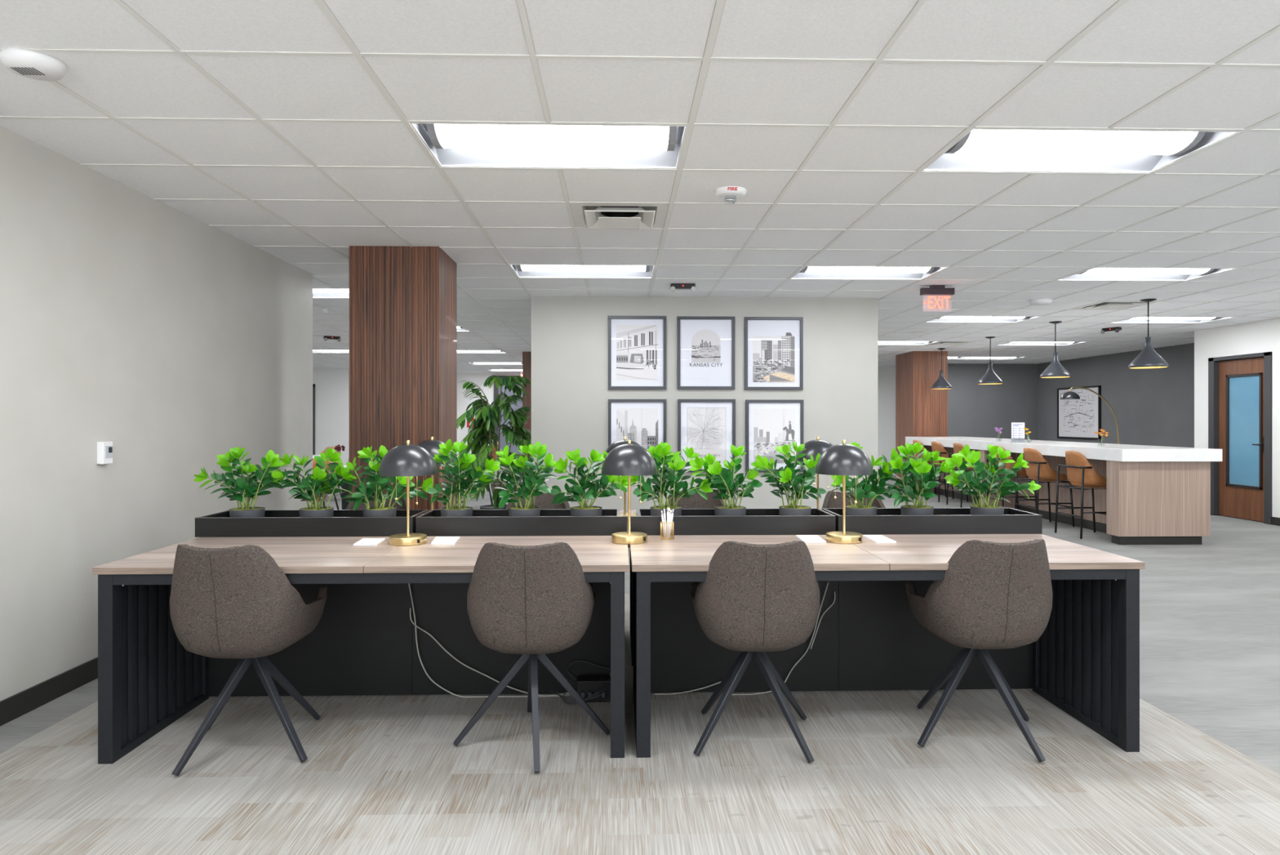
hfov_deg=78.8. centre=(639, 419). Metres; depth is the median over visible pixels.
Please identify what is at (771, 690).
power cable
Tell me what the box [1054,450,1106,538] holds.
bar stool
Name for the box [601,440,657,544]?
desk lamp
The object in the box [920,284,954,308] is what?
exit sign
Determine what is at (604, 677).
power cable
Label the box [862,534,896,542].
pad
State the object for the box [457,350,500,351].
diffuser
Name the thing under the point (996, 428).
bunch
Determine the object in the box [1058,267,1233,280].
ceiling light
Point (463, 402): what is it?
wall
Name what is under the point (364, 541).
pad
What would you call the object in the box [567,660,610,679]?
power cable
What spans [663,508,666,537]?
pen
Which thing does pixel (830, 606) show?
power cable
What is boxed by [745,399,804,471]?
framed print
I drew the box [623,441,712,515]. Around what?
potted plant
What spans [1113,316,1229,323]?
ceiling light
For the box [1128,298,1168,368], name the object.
pendant lamp
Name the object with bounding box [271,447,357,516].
potted plant
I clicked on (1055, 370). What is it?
pendant lamp
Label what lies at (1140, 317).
diffuser
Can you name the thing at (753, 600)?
office chair
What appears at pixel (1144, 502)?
bar counter
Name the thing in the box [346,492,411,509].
office chair
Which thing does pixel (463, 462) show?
potted plant
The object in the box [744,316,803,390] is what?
framed print
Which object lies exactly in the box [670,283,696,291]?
emergency light
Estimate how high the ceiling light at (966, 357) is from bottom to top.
0.077 m
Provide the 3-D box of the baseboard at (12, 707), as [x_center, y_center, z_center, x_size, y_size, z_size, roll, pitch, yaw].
[-2.697,1.268,0.971,0.012,0.105,11.687,0,0,-2]
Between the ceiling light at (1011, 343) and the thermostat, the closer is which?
the thermostat
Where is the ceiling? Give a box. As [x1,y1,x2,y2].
[0,0,1279,373]
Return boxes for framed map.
[1057,385,1101,439]
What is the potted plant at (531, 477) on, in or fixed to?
in the planter box at (550, 522)
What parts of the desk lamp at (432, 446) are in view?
lamp shade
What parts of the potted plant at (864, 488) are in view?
pot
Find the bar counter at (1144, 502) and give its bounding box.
[906,444,1210,544]
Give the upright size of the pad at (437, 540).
0.007 m
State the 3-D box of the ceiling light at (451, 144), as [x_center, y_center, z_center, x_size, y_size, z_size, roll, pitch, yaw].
[-0.399,-1.308,3.640,1.199,0.077,0.590,0,0,-2]
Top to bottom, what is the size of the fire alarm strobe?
0.066 m
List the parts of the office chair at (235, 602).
leg, leg, leg, leg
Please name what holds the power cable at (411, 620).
attached to the office desk at (363, 642)
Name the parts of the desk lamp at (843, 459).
lamp shade, pull chain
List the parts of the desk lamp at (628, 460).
lamp shade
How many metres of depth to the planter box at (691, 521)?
3.81 m
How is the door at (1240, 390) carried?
in the wall at (1260, 336)
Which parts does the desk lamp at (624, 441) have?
lamp shade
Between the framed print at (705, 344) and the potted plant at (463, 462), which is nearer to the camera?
the potted plant at (463, 462)
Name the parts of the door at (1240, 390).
glass panel, handle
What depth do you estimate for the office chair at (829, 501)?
5.05 m
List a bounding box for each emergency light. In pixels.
[323,335,341,341]
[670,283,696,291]
[1100,326,1121,333]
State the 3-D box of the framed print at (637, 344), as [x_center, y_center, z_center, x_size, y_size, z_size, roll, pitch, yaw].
[-0.028,-0.693,8.046,0.601,0.757,0.028,0,0,-2]
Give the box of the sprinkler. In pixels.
[322,308,328,313]
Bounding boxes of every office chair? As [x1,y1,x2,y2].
[169,544,327,775]
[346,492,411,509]
[453,542,609,773]
[505,492,570,509]
[664,492,724,508]
[690,540,820,762]
[822,490,885,507]
[905,538,1053,761]
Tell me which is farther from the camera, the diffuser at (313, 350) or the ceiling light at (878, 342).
the diffuser at (313, 350)
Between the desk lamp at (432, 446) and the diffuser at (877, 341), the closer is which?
the desk lamp at (432, 446)
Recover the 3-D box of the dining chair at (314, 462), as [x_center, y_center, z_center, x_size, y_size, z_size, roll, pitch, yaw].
[-3.817,0.879,8.884,0.528,0.888,0.519,0,0,28]
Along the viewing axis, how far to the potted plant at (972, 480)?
3.97 m
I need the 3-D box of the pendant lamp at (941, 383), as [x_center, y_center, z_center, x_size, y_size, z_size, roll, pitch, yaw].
[5.374,-0.912,13.890,0.356,0.720,0.356,0,0,-2]
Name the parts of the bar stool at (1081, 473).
leg, rail, foot rail, seat frame, leg, seat, leg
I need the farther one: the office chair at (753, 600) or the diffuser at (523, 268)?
the diffuser at (523, 268)
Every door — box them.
[312,383,315,454]
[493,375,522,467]
[1208,351,1271,524]
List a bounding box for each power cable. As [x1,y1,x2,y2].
[408,582,568,697]
[409,607,570,696]
[550,677,609,700]
[557,677,605,702]
[563,677,603,703]
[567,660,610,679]
[653,680,720,694]
[732,689,771,694]
[784,582,828,682]
[810,591,835,648]
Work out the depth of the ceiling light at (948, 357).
16.06 m
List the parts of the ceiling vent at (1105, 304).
plate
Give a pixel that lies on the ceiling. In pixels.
(126, 85)
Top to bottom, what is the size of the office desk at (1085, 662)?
0.757 m
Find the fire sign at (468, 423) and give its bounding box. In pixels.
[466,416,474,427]
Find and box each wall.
[0,125,312,700]
[312,368,348,465]
[457,373,520,453]
[531,296,877,531]
[877,368,895,468]
[947,363,1037,439]
[1037,342,1194,447]
[1194,318,1279,517]
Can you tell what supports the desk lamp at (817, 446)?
on the office desk at (1085, 662)
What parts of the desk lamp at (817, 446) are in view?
lamp shade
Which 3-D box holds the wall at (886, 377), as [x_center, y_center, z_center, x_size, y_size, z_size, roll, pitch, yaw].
[6.202,0.024,19.524,1.250,2.592,0.100,0,0,-2]
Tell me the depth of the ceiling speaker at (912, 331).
11.21 m
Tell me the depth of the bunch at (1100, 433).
9.07 m
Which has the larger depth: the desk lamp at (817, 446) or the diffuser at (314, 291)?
the diffuser at (314, 291)
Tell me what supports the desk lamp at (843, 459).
on the office desk at (1085, 662)
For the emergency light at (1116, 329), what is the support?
attached to the ceiling
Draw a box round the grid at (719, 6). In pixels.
[0,0,1279,373]
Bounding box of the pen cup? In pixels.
[660,520,674,539]
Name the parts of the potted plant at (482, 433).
pot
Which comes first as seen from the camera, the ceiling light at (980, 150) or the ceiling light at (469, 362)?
the ceiling light at (980, 150)
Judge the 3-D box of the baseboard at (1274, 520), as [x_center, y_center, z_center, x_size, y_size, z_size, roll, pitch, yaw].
[8.143,1.270,3.290,0.012,0.100,15.740,0,0,-2]
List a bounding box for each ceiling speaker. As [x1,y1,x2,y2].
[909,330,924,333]
[1029,297,1052,305]
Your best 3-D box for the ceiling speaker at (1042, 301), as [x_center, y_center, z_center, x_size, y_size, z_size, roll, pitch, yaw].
[4.253,-1.250,8.268,0.220,0.045,0.220,0,0,-2]
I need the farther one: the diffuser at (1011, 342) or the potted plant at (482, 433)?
the diffuser at (1011, 342)
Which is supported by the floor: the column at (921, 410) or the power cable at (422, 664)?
the column at (921, 410)
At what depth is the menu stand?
10.63 m
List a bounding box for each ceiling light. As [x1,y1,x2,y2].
[312,288,348,297]
[312,350,348,352]
[409,123,687,168]
[457,326,469,331]
[457,350,506,353]
[469,362,522,364]
[488,369,522,371]
[509,264,654,278]
[790,266,946,279]
[877,341,937,344]
[921,128,1239,173]
[925,315,1036,322]
[947,356,964,359]
[956,356,1024,359]
[997,342,1082,345]
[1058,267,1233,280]
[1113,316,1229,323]
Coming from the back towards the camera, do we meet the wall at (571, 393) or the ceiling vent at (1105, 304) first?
the ceiling vent at (1105, 304)
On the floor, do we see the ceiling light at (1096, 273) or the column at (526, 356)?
the column at (526, 356)
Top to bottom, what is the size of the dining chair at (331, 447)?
0.868 m
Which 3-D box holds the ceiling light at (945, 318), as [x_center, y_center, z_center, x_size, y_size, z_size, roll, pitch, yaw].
[4.312,-1.308,9.865,1.199,0.077,0.590,0,0,-2]
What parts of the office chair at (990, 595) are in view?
leg, leg, leg, leg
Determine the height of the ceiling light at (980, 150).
0.077 m
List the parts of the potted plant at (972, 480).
pot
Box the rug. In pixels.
[0,593,1279,854]
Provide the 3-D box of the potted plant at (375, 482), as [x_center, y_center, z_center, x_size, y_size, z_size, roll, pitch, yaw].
[-1.326,0.339,3.945,0.559,0.426,0.255,0,0,11]
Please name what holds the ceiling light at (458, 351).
attached to the ceiling
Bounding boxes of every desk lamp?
[377,440,437,546]
[417,436,455,509]
[601,435,640,522]
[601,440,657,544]
[794,435,833,507]
[815,440,873,543]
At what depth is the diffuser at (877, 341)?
12.87 m
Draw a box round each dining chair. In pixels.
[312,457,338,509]
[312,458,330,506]
[320,446,342,497]
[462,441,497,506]
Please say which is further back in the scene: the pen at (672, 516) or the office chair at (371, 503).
the office chair at (371, 503)
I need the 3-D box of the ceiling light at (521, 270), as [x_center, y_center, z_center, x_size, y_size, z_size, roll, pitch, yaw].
[-0.481,-1.308,6.687,1.199,0.077,0.590,0,0,-2]
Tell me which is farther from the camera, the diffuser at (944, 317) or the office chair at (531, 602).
the diffuser at (944, 317)
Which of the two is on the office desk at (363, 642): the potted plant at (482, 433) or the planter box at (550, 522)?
the planter box at (550, 522)
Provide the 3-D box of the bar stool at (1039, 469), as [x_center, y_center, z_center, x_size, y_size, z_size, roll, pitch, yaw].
[5.092,0.836,9.828,0.503,0.970,0.486,0,0,-6]
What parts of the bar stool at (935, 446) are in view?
leg, foot rail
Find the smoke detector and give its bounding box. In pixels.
[0,48,66,81]
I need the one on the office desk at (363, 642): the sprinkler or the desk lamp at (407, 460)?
the desk lamp at (407, 460)
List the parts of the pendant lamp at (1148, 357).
rod, lamp shade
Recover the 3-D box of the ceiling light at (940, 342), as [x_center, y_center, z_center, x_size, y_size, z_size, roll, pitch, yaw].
[5.144,-1.293,12.937,0.586,0.082,0.586,0,0,-2]
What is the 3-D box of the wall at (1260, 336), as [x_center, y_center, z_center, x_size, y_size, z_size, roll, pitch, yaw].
[8.842,0.024,3.309,1.385,2.592,15.740,0,0,-2]
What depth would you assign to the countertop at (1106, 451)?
8.81 m
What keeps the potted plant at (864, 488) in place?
in the planter box at (886, 520)
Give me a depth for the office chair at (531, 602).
2.96 m
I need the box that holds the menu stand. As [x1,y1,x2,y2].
[1011,422,1024,440]
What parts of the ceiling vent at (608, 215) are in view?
plate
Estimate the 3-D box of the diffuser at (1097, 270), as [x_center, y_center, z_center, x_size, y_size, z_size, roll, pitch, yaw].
[4.394,-1.310,6.819,1.055,0.060,0.270,0,0,-2]
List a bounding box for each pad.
[353,537,386,545]
[431,536,459,544]
[795,534,826,542]
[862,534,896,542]
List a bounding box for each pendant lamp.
[930,347,951,389]
[977,336,1003,384]
[1040,320,1071,377]
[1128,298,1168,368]
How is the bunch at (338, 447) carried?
in the flower vase
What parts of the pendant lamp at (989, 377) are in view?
lamp shade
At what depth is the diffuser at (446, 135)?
3.56 m
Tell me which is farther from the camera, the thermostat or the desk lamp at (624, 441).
the desk lamp at (624, 441)
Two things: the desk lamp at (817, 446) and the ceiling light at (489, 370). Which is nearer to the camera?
the desk lamp at (817, 446)
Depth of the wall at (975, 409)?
17.65 m
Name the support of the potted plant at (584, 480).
in the planter box at (550, 522)
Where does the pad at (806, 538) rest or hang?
on the office desk at (1085, 662)
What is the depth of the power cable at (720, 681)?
3.72 m
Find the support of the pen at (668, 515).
in the pen cup
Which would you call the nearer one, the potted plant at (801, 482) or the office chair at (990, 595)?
the office chair at (990, 595)
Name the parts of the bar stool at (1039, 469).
leg, rail, leg, seat frame, foot rail, seat, leg, leg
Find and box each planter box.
[194,509,428,537]
[415,508,626,536]
[631,507,835,535]
[821,507,1042,534]
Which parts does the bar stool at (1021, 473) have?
leg, foot rail, leg, leg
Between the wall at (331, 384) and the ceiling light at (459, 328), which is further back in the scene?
the wall at (331, 384)
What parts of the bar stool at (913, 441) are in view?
leg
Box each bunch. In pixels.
[333,444,345,452]
[995,426,1003,440]
[1022,427,1030,441]
[1093,428,1110,444]
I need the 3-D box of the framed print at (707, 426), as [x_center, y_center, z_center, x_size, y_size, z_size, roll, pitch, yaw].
[0.690,0.164,8.066,0.598,0.755,0.028,0,0,-2]
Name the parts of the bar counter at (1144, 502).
panel, panel, panel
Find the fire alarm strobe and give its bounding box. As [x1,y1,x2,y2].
[713,186,746,203]
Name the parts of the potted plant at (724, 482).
pot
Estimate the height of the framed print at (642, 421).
0.759 m
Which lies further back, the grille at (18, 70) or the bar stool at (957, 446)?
the bar stool at (957, 446)
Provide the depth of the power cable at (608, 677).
3.60 m
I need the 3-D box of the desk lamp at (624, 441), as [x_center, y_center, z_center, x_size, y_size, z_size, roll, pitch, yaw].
[-0.084,0.328,4.359,0.260,0.470,0.260,0,0,28]
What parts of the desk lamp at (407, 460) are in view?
lamp shade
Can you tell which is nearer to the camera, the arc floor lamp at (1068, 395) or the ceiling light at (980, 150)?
the ceiling light at (980, 150)
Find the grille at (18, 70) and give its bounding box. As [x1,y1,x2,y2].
[9,66,44,75]
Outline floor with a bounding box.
[0,468,1279,773]
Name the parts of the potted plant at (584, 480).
pot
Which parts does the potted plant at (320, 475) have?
pot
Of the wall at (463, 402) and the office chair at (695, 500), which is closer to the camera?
the office chair at (695, 500)
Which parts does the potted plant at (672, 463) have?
pot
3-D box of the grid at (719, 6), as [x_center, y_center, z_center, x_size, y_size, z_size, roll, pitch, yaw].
[-0.179,-1.272,8.519,18.900,0.008,26.225,0,0,-2]
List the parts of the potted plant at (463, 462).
pot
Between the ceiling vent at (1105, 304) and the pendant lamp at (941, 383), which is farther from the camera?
the pendant lamp at (941, 383)
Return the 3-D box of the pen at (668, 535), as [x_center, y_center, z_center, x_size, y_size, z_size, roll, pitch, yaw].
[0.141,0.493,3.693,0.008,0.131,0.026,0,0,41]
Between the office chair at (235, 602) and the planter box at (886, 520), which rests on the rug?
the office chair at (235, 602)
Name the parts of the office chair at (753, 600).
leg, leg, leg, leg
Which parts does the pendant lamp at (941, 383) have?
lamp shade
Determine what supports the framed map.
attached to the wall at (1151, 406)
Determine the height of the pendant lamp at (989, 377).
0.720 m
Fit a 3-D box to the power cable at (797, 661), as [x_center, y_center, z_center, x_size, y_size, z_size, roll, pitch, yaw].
[0.799,1.020,3.738,0.216,0.482,0.006,0,0,-2]
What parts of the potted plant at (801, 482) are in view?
pot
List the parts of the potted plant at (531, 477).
pot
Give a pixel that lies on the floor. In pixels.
(1210, 611)
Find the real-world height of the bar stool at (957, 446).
0.970 m
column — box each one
[348,245,457,510]
[522,351,531,490]
[895,351,947,487]
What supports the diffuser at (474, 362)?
attached to the ceiling light at (469, 362)
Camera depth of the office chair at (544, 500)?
5.01 m
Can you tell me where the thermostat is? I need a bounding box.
[97,441,112,464]
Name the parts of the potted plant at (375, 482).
pot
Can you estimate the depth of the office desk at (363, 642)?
3.58 m
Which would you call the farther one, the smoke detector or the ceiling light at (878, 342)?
the ceiling light at (878, 342)
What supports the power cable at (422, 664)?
attached to the office desk at (363, 642)
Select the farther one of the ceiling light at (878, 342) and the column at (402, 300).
the ceiling light at (878, 342)
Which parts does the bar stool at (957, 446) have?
leg, foot rail, leg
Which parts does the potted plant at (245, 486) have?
pot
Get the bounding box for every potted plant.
[193,446,287,516]
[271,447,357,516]
[319,444,434,516]
[426,439,500,516]
[457,374,531,509]
[484,440,557,515]
[549,448,631,515]
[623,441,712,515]
[688,444,762,515]
[750,441,826,515]
[826,441,904,515]
[887,442,951,515]
[942,444,1040,514]
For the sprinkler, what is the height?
0.050 m
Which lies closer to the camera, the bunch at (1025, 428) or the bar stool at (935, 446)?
the bunch at (1025, 428)
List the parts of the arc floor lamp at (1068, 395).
lamp shade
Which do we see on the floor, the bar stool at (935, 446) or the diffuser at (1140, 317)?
the bar stool at (935, 446)
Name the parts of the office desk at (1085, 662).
louver panel, frame, louver panel, frame, modesty panel, modesty panel, louver panel, frame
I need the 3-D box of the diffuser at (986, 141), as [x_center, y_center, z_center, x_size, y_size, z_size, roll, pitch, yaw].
[2.039,-1.310,3.706,1.055,0.060,0.270,0,0,-2]
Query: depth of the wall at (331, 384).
19.20 m
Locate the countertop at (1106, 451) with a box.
[905,436,1222,461]
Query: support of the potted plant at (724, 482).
in the planter box at (691, 521)
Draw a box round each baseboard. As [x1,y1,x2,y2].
[0,656,97,725]
[1271,516,1279,525]
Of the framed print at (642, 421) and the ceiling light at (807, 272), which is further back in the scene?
the framed print at (642, 421)
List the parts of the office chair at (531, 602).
leg, leg, leg, leg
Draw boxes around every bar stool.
[909,440,946,497]
[927,440,968,502]
[946,442,977,507]
[985,445,1036,509]
[1014,447,1074,526]
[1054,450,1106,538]
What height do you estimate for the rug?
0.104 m
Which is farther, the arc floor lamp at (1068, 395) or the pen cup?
the arc floor lamp at (1068, 395)
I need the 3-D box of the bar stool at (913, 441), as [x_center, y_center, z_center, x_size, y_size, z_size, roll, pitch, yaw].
[4.992,0.836,13.559,0.503,0.970,0.486,0,0,-2]
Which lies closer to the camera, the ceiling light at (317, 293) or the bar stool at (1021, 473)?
the ceiling light at (317, 293)
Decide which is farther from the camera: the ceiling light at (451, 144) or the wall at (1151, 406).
the wall at (1151, 406)
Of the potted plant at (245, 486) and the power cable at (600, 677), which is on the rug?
the power cable at (600, 677)
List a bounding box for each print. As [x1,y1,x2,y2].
[608,315,666,389]
[608,399,666,471]
[676,315,734,389]
[677,399,735,471]
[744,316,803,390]
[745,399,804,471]
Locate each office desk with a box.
[92,509,629,764]
[626,509,1145,757]
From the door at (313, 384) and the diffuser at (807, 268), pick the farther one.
the door at (313, 384)
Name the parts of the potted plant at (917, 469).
pot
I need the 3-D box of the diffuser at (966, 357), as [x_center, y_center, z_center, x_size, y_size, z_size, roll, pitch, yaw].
[7.195,-1.310,16.041,1.055,0.060,0.270,0,0,-2]
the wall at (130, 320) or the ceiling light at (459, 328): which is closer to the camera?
the wall at (130, 320)
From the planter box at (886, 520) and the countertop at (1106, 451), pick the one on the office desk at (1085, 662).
the planter box at (886, 520)
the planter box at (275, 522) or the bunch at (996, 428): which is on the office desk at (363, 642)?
the planter box at (275, 522)
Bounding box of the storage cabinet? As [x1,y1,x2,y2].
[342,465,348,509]
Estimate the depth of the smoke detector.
2.72 m
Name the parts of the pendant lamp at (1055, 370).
rod, lamp shade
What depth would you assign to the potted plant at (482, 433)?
9.15 m
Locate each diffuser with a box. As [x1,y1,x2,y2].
[312,288,348,293]
[312,350,348,351]
[434,124,669,150]
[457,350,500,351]
[474,362,520,363]
[520,265,645,271]
[804,266,930,272]
[877,341,928,342]
[941,315,1024,319]
[955,129,1197,155]
[965,356,1016,357]
[1010,342,1073,342]
[1084,267,1209,274]
[1131,316,1214,319]
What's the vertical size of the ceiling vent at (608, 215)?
0.145 m
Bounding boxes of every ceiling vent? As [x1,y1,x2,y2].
[569,203,668,228]
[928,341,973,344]
[1073,301,1152,309]
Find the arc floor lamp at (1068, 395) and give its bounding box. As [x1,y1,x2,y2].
[1060,386,1119,444]
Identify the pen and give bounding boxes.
[661,510,664,537]
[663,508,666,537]
[666,507,670,537]
[667,510,671,537]
[669,508,673,537]
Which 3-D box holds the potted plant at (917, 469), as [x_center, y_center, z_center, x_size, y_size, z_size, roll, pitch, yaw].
[1.428,0.333,3.981,0.348,0.439,0.270,0,0,-2]
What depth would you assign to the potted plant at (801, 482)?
3.97 m
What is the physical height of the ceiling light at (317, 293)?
0.077 m
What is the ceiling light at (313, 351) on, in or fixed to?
attached to the ceiling
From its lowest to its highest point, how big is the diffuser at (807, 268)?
0.060 m
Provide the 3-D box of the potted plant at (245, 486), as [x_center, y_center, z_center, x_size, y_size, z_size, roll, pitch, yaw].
[-1.988,0.343,3.906,0.444,0.419,0.238,0,0,-2]
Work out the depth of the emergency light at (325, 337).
11.86 m

